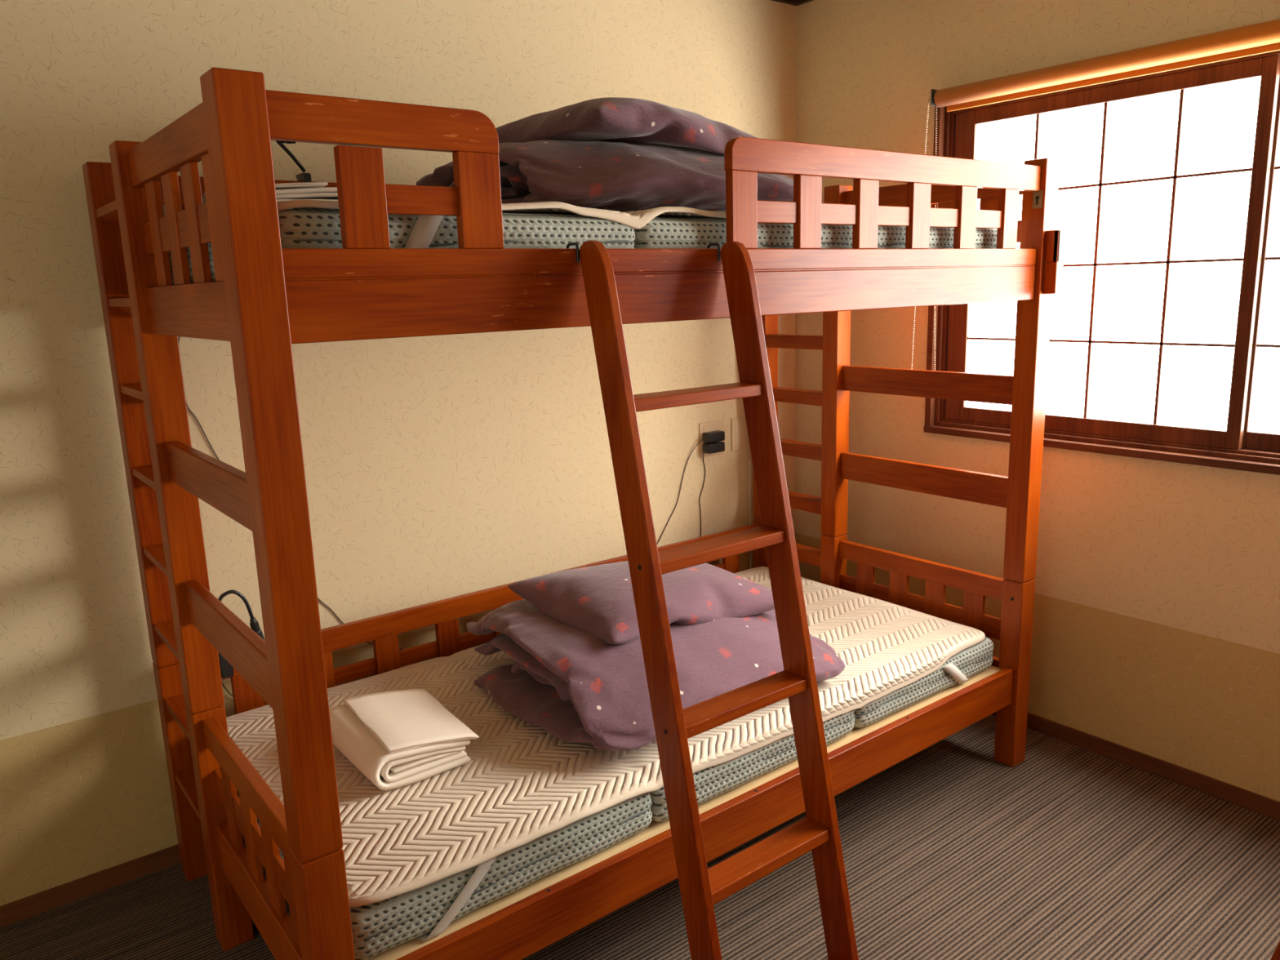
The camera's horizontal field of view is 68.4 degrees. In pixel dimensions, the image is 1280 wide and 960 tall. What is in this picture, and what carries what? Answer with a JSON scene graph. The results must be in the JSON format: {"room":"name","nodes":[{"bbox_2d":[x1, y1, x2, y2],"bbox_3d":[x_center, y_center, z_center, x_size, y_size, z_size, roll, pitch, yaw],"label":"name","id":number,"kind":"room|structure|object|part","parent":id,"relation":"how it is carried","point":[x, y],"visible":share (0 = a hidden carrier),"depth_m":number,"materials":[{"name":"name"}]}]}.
{"room":"dormitory","nodes":[
{"label":"dormitory","id":0,"kind":"room"},
{"bbox_2d":[0,0,796,906],"bbox_3d":[-1.001,-0.231,2.380,4.152,2.343,0.120,-11,15,-37],"label":"wall","id":1,"kind":"structure","parent":0,"point":[437,468],"depth_m":2.39,"materials":[{"name":"paint"}]},
{"bbox_2d":[0,835,244,928],"bbox_3d":[-0.932,0.901,2.559,3.904,0.050,0.008,-11,15,-37],"label":"baseboard","id":2,"kind":"structure","parent":1,"relation":"attached to","point":[32,905],"depth_m":2.26,"materials":[{"name":"brown wood"}]},
{"bbox_2d":[698,419,724,457],"bbox_3d":[0.253,-0.145,3.308,0.114,0.121,0.008,-11,15,-37],"label":"outlet plate","id":3,"kind":"object","parent":1,"relation":"attached to","point":[718,424],"visible":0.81,"depth_m":3.29,"materials":[{"name":"beige plastic"}]},
{"bbox_2d":[177,336,724,649],"bbox_3d":[-0.392,-0.140,2.767,1.715,1.289,0.053,-11,15,-37],"label":"power cord","id":4,"kind":"object","parent":3,"relation":"attached to","point":[717,435],"visible":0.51,"depth_m":3.25,"materials":[{"name":"black plastic"}]},
{"bbox_2d":[222,441,724,696],"bbox_3d":[-0.381,0.296,2.857,1.719,0.626,0.051,-11,15,-37],"label":"power cord","id":5,"kind":"object","parent":3,"relation":"attached to","point":[717,446],"visible":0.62,"depth_m":3.27,"materials":[{"name":"black plastic"}]},
{"bbox_2d":[731,416,747,451],"bbox_3d":[0.359,-0.166,3.388,0.079,0.118,0.008,-11,15,-37],"label":"blank plate","id":6,"kind":"object","parent":1,"relation":"attached to","point":[739,426],"visible":0.91,"depth_m":3.38,"materials":[{"name":"beige plastic"}]},
{"bbox_2d":[748,460,752,568],"bbox_3d":[0.413,0.276,3.512,0.008,0.710,0.008,-11,15,-37],"label":"cable cover","id":7,"kind":"object","parent":1,"relation":"attached to","point":[749,461],"visible":0.56,"depth_m":3.47,"materials":[{"name":"beige plastic"}]},
{"bbox_2d":[771,0,796,4],"bbox_3d":[-1.000,-1.361,2.084,3.892,0.012,0.020,-11,15,-37],"label":"trim","id":8,"kind":"structure","parent":1,"relation":"attached to","point":[787,2],"depth_m":3.22,"materials":[{"name":"brown wood"}]},
{"bbox_2d":[0,714,1279,959],"bbox_3d":[0.133,1.218,1.241,4.152,0.100,3.693,-11,15,-37],"label":"floor","id":9,"kind":"structure","parent":0,"point":[952,851],"depth_m":2.21,"materials":[{"name":"carpet"}]},
{"bbox_2d":[81,66,1065,959],"bbox_3d":[-0.021,0.077,2.375,2.060,1.684,1.092,-11,15,-37],"label":"bunk bed","id":10,"kind":"object","parent":9,"relation":"on","point":[265,298],"visible":0.8,"depth_m":1.82,"materials":[{"name":"red wood"}]},
{"bbox_3d":[-1.123,0.151,2.177,0.065,1.684,0.063,-11,15,-37],"label":"post","id":11,"kind":"part","parent":10,"relation":"part of","materials":[{"name":"red wood"}]},
{"bbox_3d":[-0.904,-0.447,1.742,0.009,0.057,0.071,-11,15,-37],"label":"rail","id":12,"kind":"part","parent":10,"relation":"part of","materials":[{"name":"red wood"}]},
{"bbox_3d":[-0.821,-0.427,1.637,0.009,0.057,0.067,-11,15,-37],"label":"rail","id":13,"kind":"part","parent":10,"relation":"part of","materials":[{"name":"red wood"}]},
{"bbox_3d":[-0.740,-0.399,1.532,0.024,0.331,0.611,-11,15,-37],"label":"panel","id":14,"kind":"part","parent":10,"relation":"part of","materials":[{"name":"red wood"}]},
{"bbox_3d":[-0.926,0.197,1.928,0.065,1.684,0.063,-11,15,-37],"label":"post","id":15,"kind":"part","parent":10,"relation":"part of","materials":[{"name":"red wood"}]},
{"bbox_3d":[-0.739,-0.408,1.533,0.009,0.057,0.068,-11,15,-37],"label":"rail","id":16,"kind":"part","parent":10,"relation":"part of","materials":[{"name":"red wood"}]},
{"bbox_3d":[-0.657,-0.390,1.430,0.009,0.057,0.067,-11,15,-37],"label":"rail","id":17,"kind":"part","parent":10,"relation":"part of","materials":[{"name":"red wood"}]},
{"bbox_3d":[-0.728,0.006,1.616,0.024,0.080,0.611,-11,15,-37],"label":"rail","id":18,"kind":"part","parent":10,"relation":"part of","materials":[{"name":"red wood"}]},
{"bbox_3d":[-0.871,0.646,1.967,0.009,0.064,0.071,-11,15,-37],"label":"rail","id":19,"kind":"part","parent":10,"relation":"part of","materials":[{"name":"red wood"}]},
{"bbox_3d":[-0.719,0.287,1.674,0.024,0.087,0.611,-11,15,-37],"label":"rail","id":20,"kind":"part","parent":10,"relation":"part of","materials":[{"name":"red wood"}]},
{"bbox_3d":[-0.788,0.666,1.862,0.009,0.064,0.067,-11,15,-37],"label":"rail","id":21,"kind":"part","parent":10,"relation":"part of","materials":[{"name":"red wood"}]},
{"bbox_2d":[217,590,265,678],"bbox_3d":[-0.990,0.373,2.327,0.117,0.216,0.060,-11,15,-37],"label":"reading lamp","id":22,"kind":"object","parent":10,"relation":"attached to","point":[226,668],"visible":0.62,"depth_m":2.30,"materials":[{"name":"black plastic"}]},
{"bbox_3d":[-0.331,-0.777,2.636,1.855,0.061,0.022,-11,15,-37],"label":"guard rail","id":23,"kind":"part","parent":10,"relation":"part of","materials":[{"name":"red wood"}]},
{"bbox_3d":[-0.707,0.708,1.761,0.024,0.347,0.611,-11,15,-37],"label":"panel","id":24,"kind":"part","parent":10,"relation":"part of","materials":[{"name":"red wood"}]},
{"bbox_3d":[-0.706,0.684,1.759,0.009,0.064,0.068,-11,15,-37],"label":"rail","id":25,"kind":"part","parent":10,"relation":"part of","materials":[{"name":"red wood"}]},
{"bbox_3d":[-0.511,0.292,1.405,0.065,1.684,0.063,-11,15,-37],"label":"post","id":26,"kind":"part","parent":10,"relation":"part of","materials":[{"name":"red wood"}]},
{"bbox_3d":[-0.624,0.704,1.655,0.009,0.064,0.067,-11,15,-37],"label":"rail","id":27,"kind":"part","parent":10,"relation":"part of","materials":[{"name":"red wood"}]},
{"bbox_2d":[275,140,311,182],"bbox_3d":[-0.814,-0.749,2.238,0.055,0.143,0.098,1,12,11],"label":"reading lamp","id":28,"kind":"object","parent":10,"relation":"attached to","point":[305,177],"visible":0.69,"depth_m":2.23,"materials":[{"name":"black plastic"}]},
{"bbox_3d":[-0.766,0.513,2.528,0.118,0.044,0.013,-11,15,-37],"label":"rail","id":29,"kind":"part","parent":10,"relation":"part of","materials":[{"name":"red wood"}]},
{"bbox_3d":[-0.365,-0.514,1.365,0.353,0.061,0.022,-11,15,-37],"label":"guard rail","id":30,"kind":"part","parent":10,"relation":"part of","materials":[{"name":"red wood"}]},
{"bbox_3d":[-0.621,0.486,2.638,0.118,0.044,0.013,-11,15,-37],"label":"rail","id":31,"kind":"part","parent":10,"relation":"part of","materials":[{"name":"red wood"}]},
{"bbox_3d":[-0.328,-0.419,1.413,0.119,0.042,0.013,-11,15,-37],"label":"rail","id":32,"kind":"part","parent":10,"relation":"part of","materials":[{"name":"red wood"}]},
{"bbox_3d":[-0.476,0.459,2.748,0.118,0.044,0.013,-11,15,-37],"label":"rail","id":33,"kind":"part","parent":10,"relation":"part of","materials":[{"name":"red wood"}]},
{"bbox_3d":[-0.298,0.322,2.863,1.855,0.059,0.022,-11,15,-37],"label":"guard rail","id":34,"kind":"part","parent":10,"relation":"part of","materials":[{"name":"red wood"}]},
{"bbox_2d":[168,208,997,284],"bbox_3d":[-0.046,-0.539,2.252,1.898,0.104,0.931,-11,15,-37],"label":"mattress","id":35,"kind":"object","parent":10,"relation":"on","point":[300,228],"visible":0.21,"depth_m":1.65,"materials":[{"name":"grey fabric"}]},
{"bbox_2d":[276,200,975,248],"bbox_3d":[-0.047,-0.549,2.244,1.890,0.117,0.933,-11,15,-37],"label":"pad","id":36,"kind":"object","parent":35,"relation":"on","point":[424,229],"visible":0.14,"depth_m":1.62,"materials":[{"name":"beige fabric"}]},
{"bbox_2d":[275,186,337,201],"bbox_3d":[-0.649,-0.507,1.740,0.218,0.043,0.305,-11,15,-37],"label":"sheet","id":37,"kind":"object","parent":36,"relation":"on","point":[322,193],"visible":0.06,"depth_m":1.62,"materials":[{"name":"beige fabric"}]},
{"bbox_2d":[201,182,328,203],"bbox_3d":[-0.697,-0.518,1.716,0.194,0.021,0.311,-8,13,-28],"label":"folded pillowcase","id":38,"kind":"object","parent":37,"relation":"on","point":[309,184],"visible":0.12,"depth_m":1.62,"materials":[{"name":"beige fabric"}]},
{"bbox_2d":[415,140,793,212],"bbox_3d":[-0.074,-0.680,2.204,0.827,0.163,0.748,-11,15,-37],"label":"comforter","id":39,"kind":"object","parent":36,"relation":"on","point":[618,176],"visible":0.53,"depth_m":1.88,"materials":[{"name":"purple fabric"}]},
{"bbox_2d":[496,97,757,155],"bbox_3d":[0.007,-0.764,2.158,0.601,0.148,0.454,-8,13,-37],"label":"pillow","id":40,"kind":"object","parent":39,"relation":"on","point":[607,119],"visible":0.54,"depth_m":1.95,"materials":[{"name":"purple fabric"}]},
{"bbox_2d":[236,636,993,959],"bbox_3d":[-0.013,0.568,2.481,1.898,0.104,0.931,-11,15,-37],"label":"mattress","id":41,"kind":"object","parent":10,"relation":"on","point":[380,926],"visible":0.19,"depth_m":1.83,"materials":[{"name":"grey fabric"}]},
{"bbox_2d":[226,566,985,942],"bbox_3d":[-0.013,0.560,2.471,1.891,0.123,0.937,-11,15,-37],"label":"pad","id":42,"kind":"object","parent":41,"relation":"on","point":[522,783],"visible":0.42,"depth_m":2.03,"materials":[{"name":"beige fabric"}]},
{"bbox_2d":[328,704,471,791],"bbox_3d":[-0.538,0.559,2.057,0.218,0.078,0.305,-11,15,-37],"label":"sheet","id":43,"kind":"object","parent":42,"relation":"on","point":[387,771],"visible":0.65,"depth_m":1.95,"materials":[{"name":"beige fabric"}]},
{"bbox_2d":[342,688,479,754],"bbox_3d":[-0.510,0.524,2.071,0.194,0.038,0.311,-10,14,-33],"label":"folded pillowcase","id":44,"kind":"object","parent":43,"relation":"on","point":[402,720],"visible":1,"depth_m":2.05,"materials":[{"name":"beige fabric"}]},
{"bbox_2d":[466,599,844,751],"bbox_3d":[0.004,0.404,2.454,0.852,0.192,0.830,-11,15,-37],"label":"comforter","id":45,"kind":"object","parent":42,"relation":"on","point":[565,681],"visible":0.53,"depth_m":2.18,"materials":[{"name":"purple fabric"}]},
{"bbox_2d":[506,560,774,644],"bbox_3d":[0.029,0.291,2.472,0.601,0.128,0.454,-11,15,-37],"label":"pillow","id":46,"kind":"object","parent":45,"relation":"on","point":[598,601],"visible":0.73,"depth_m":2.35,"materials":[{"name":"purple fabric"}]},
{"bbox_3d":[0.263,-0.396,1.885,1.930,0.130,0.023,-11,15,-37],"label":"rail","id":47,"kind":"part","parent":10,"relation":"part of","materials":[{"name":"red wood"}]},
{"bbox_3d":[-0.015,0.622,2.501,1.930,0.012,0.985,-11,15,-37],"label":"board","id":48,"kind":"part","parent":10,"relation":"part of","materials":[{"name":"brown wood"}]},
{"bbox_3d":[0.296,0.729,2.117,1.930,0.105,0.023,-11,15,-37],"label":"rail","id":49,"kind":"part","parent":10,"relation":"part of","materials":[{"name":"red wood"}]},
{"bbox_3d":[0.249,0.324,3.298,0.118,0.044,0.013,-11,15,-37],"label":"rail","id":50,"kind":"part","parent":10,"relation":"part of","materials":[{"name":"red wood"}]},
{"bbox_3d":[0.449,-0.142,3.370,0.065,1.684,0.063,-11,15,-37],"label":"post","id":51,"kind":"part","parent":10,"relation":"part of","materials":[{"name":"red wood"}]},
{"bbox_3d":[0.267,-0.530,1.865,0.119,0.042,0.013,-11,15,-37],"label":"rail","id":52,"kind":"part","parent":10,"relation":"part of","materials":[{"name":"red wood"}]},
{"bbox_3d":[0.646,-0.096,3.121,0.065,1.684,0.063,-11,15,-37],"label":"post","id":53,"kind":"part","parent":10,"relation":"part of","materials":[{"name":"red wood"}]},
{"bbox_3d":[0.411,-0.557,1.975,0.119,0.042,0.013,-11,15,-37],"label":"rail","id":54,"kind":"part","parent":10,"relation":"part of","materials":[{"name":"red wood"}]},
{"bbox_3d":[0.701,0.354,3.160,0.009,0.064,0.071,-11,15,-37],"label":"rail","id":55,"kind":"part","parent":10,"relation":"part of","materials":[{"name":"red wood"}]},
{"bbox_3d":[0.783,0.373,3.055,0.009,0.064,0.067,-11,15,-37],"label":"rail","id":56,"kind":"part","parent":10,"relation":"part of","materials":[{"name":"red wood"}]},
{"bbox_3d":[0.591,-0.692,2.090,1.081,0.061,0.022,-11,15,-37],"label":"guard rail","id":57,"kind":"part","parent":10,"relation":"part of","materials":[{"name":"red wood"}]},
{"bbox_3d":[0.556,-0.584,2.084,0.120,0.042,0.013,-11,15,-37],"label":"rail","id":58,"kind":"part","parent":10,"relation":"part of","materials":[{"name":"red wood"}]},
{"bbox_3d":[0.866,0.392,2.952,0.009,0.064,0.068,-11,15,-37],"label":"rail","id":59,"kind":"part","parent":10,"relation":"part of","materials":[{"name":"red wood"}]},
{"bbox_3d":[0.869,0.415,2.957,0.024,0.347,0.611,-11,15,-37],"label":"panel","id":60,"kind":"part","parent":10,"relation":"part of","materials":[{"name":"red wood"}]},
{"bbox_3d":[0.857,-0.006,2.870,0.024,0.087,0.611,-11,15,-37],"label":"rail","id":61,"kind":"part","parent":10,"relation":"part of","materials":[{"name":"red wood"}]},
{"bbox_3d":[0.848,-0.288,2.812,0.024,0.080,0.611,-11,15,-37],"label":"rail","id":62,"kind":"part","parent":10,"relation":"part of","materials":[{"name":"red wood"}]},
{"bbox_3d":[0.836,-0.693,2.728,0.024,0.331,0.611,-11,15,-37],"label":"panel","id":63,"kind":"part","parent":10,"relation":"part of","materials":[{"name":"red wood"}]},
{"bbox_3d":[0.702,-0.611,2.195,0.119,0.042,0.013,-11,15,-37],"label":"rail","id":64,"kind":"part","parent":10,"relation":"part of","materials":[{"name":"red wood"}]},
{"bbox_3d":[0.948,0.411,2.848,0.009,0.064,0.067,-11,15,-37],"label":"rail","id":65,"kind":"part","parent":10,"relation":"part of","materials":[{"name":"red wood"}]},
{"bbox_3d":[0.846,-0.638,2.305,0.119,0.042,0.013,-11,15,-37],"label":"rail","id":66,"kind":"part","parent":10,"relation":"part of","materials":[{"name":"red wood"}]},
{"bbox_3d":[1.032,0.430,2.742,0.009,0.064,0.074,-11,15,-37],"label":"rail","id":67,"kind":"part","parent":10,"relation":"part of","materials":[{"name":"red wood"}]},
{"bbox_3d":[0.999,-0.663,2.517,0.009,0.057,0.074,-11,15,-37],"label":"rail","id":68,"kind":"part","parent":10,"relation":"part of","materials":[{"name":"red wood"}]},
{"bbox_3d":[1.061,-0.001,2.598,0.065,1.684,0.063,-11,15,-37],"label":"post","id":69,"kind":"part","parent":10,"relation":"part of","materials":[{"name":"red wood"}]},
{"bbox_3d":[1.021,-0.721,2.419,0.002,0.044,0.026,-11,15,-37],"label":"keyhole plate","id":70,"kind":"part","parent":10,"relation":"part of","materials":[{"name":"gold metal"}]},
{"bbox_2d":[566,240,858,959],"bbox_3d":[0.155,0.321,1.693,0.345,1.472,0.405,-11,15,-37],"label":"ladder","id":71,"kind":"object","parent":9,"relation":"on","point":[701,887],"visible":0.9,"depth_m":1.66,"materials":[{"name":"red wood"}]},
{"bbox_2d":[1270,941,1279,959],"bbox_3d":[1.319,0.331,1.504,0.345,1.472,0.405,-11,16,-37],"label":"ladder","id":72,"kind":"object","parent":9,"relation":"on","point":[1276,956],"visible":1,"depth_m":1.62,"materials":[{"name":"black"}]},
{"bbox_2d":[794,0,1279,801],"bbox_3d":[1.686,-0.274,2.200,0.120,2.343,3.453,-11,15,-37],"label":"wall","id":73,"kind":"structure","parent":0,"point":[1156,622],"depth_m":2.73,"materials":[{"name":"paint"}]},
{"bbox_2d":[793,0,813,5],"bbox_3d":[1.597,-1.405,1.923,0.020,0.012,3.453,-11,15,-37],"label":"trim","id":74,"kind":"structure","parent":73,"relation":"attached to","point":[798,2],"depth_m":3.23,"materials":[{"name":"brown wood"}]},
{"bbox_2d":[923,50,1279,475],"bbox_3d":[1.531,-0.539,2.301,0.126,1.030,1.851,-11,15,-37],"label":"window","id":75,"kind":"structure","parent":73,"relation":"in","point":[1165,326],"depth_m":2.50,"materials":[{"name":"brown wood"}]},
{"bbox_2d":[911,18,1279,369],"bbox_3d":[1.461,-0.612,2.250,0.075,0.902,1.871,-11,15,-37],"label":"roller blind","id":76,"kind":"object","parent":75,"relation":"attached to","point":[1262,37],"visible":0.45,"depth_m":2.42,"materials":[{"name":"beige fabric"}]},
{"bbox_3d":[0.898,-0.735,2.942,0.075,0.898,0.032,-2,12,0],"label":"bead chain","id":77,"kind":"part","parent":76,"relation":"part of","materials":[{"name":"beige"}]},
{"bbox_3d":[1.263,-0.598,2.627,0.004,0.854,0.762,-11,15,-37],"label":"pane","id":78,"kind":"part","parent":75,"relation":"part of","materials":[{"name":"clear glass"}]},
{"bbox_3d":[1.803,-0.480,1.987,0.022,0.939,0.918,-11,15,-37],"label":"sash","id":79,"kind":"part","parent":75,"relation":"part of","materials":[{"name":"brown wood"}]},
{"bbox_3d":[1.795,-0.485,2.001,0.004,0.854,0.820,-11,15,-37],"label":"pane","id":80,"kind":"part","parent":75,"relation":"part of","materials":[{"name":"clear glass"}]},
{"bbox_2d":[991,711,1279,821],"bbox_3d":[1.669,0.858,2.393,0.008,0.050,3.453,-11,15,-37],"label":"baseboard","id":81,"kind":"structure","parent":73,"relation":"attached to","point":[1246,799],"depth_m":2.65,"materials":[{"name":"brown wood"}]}
]}

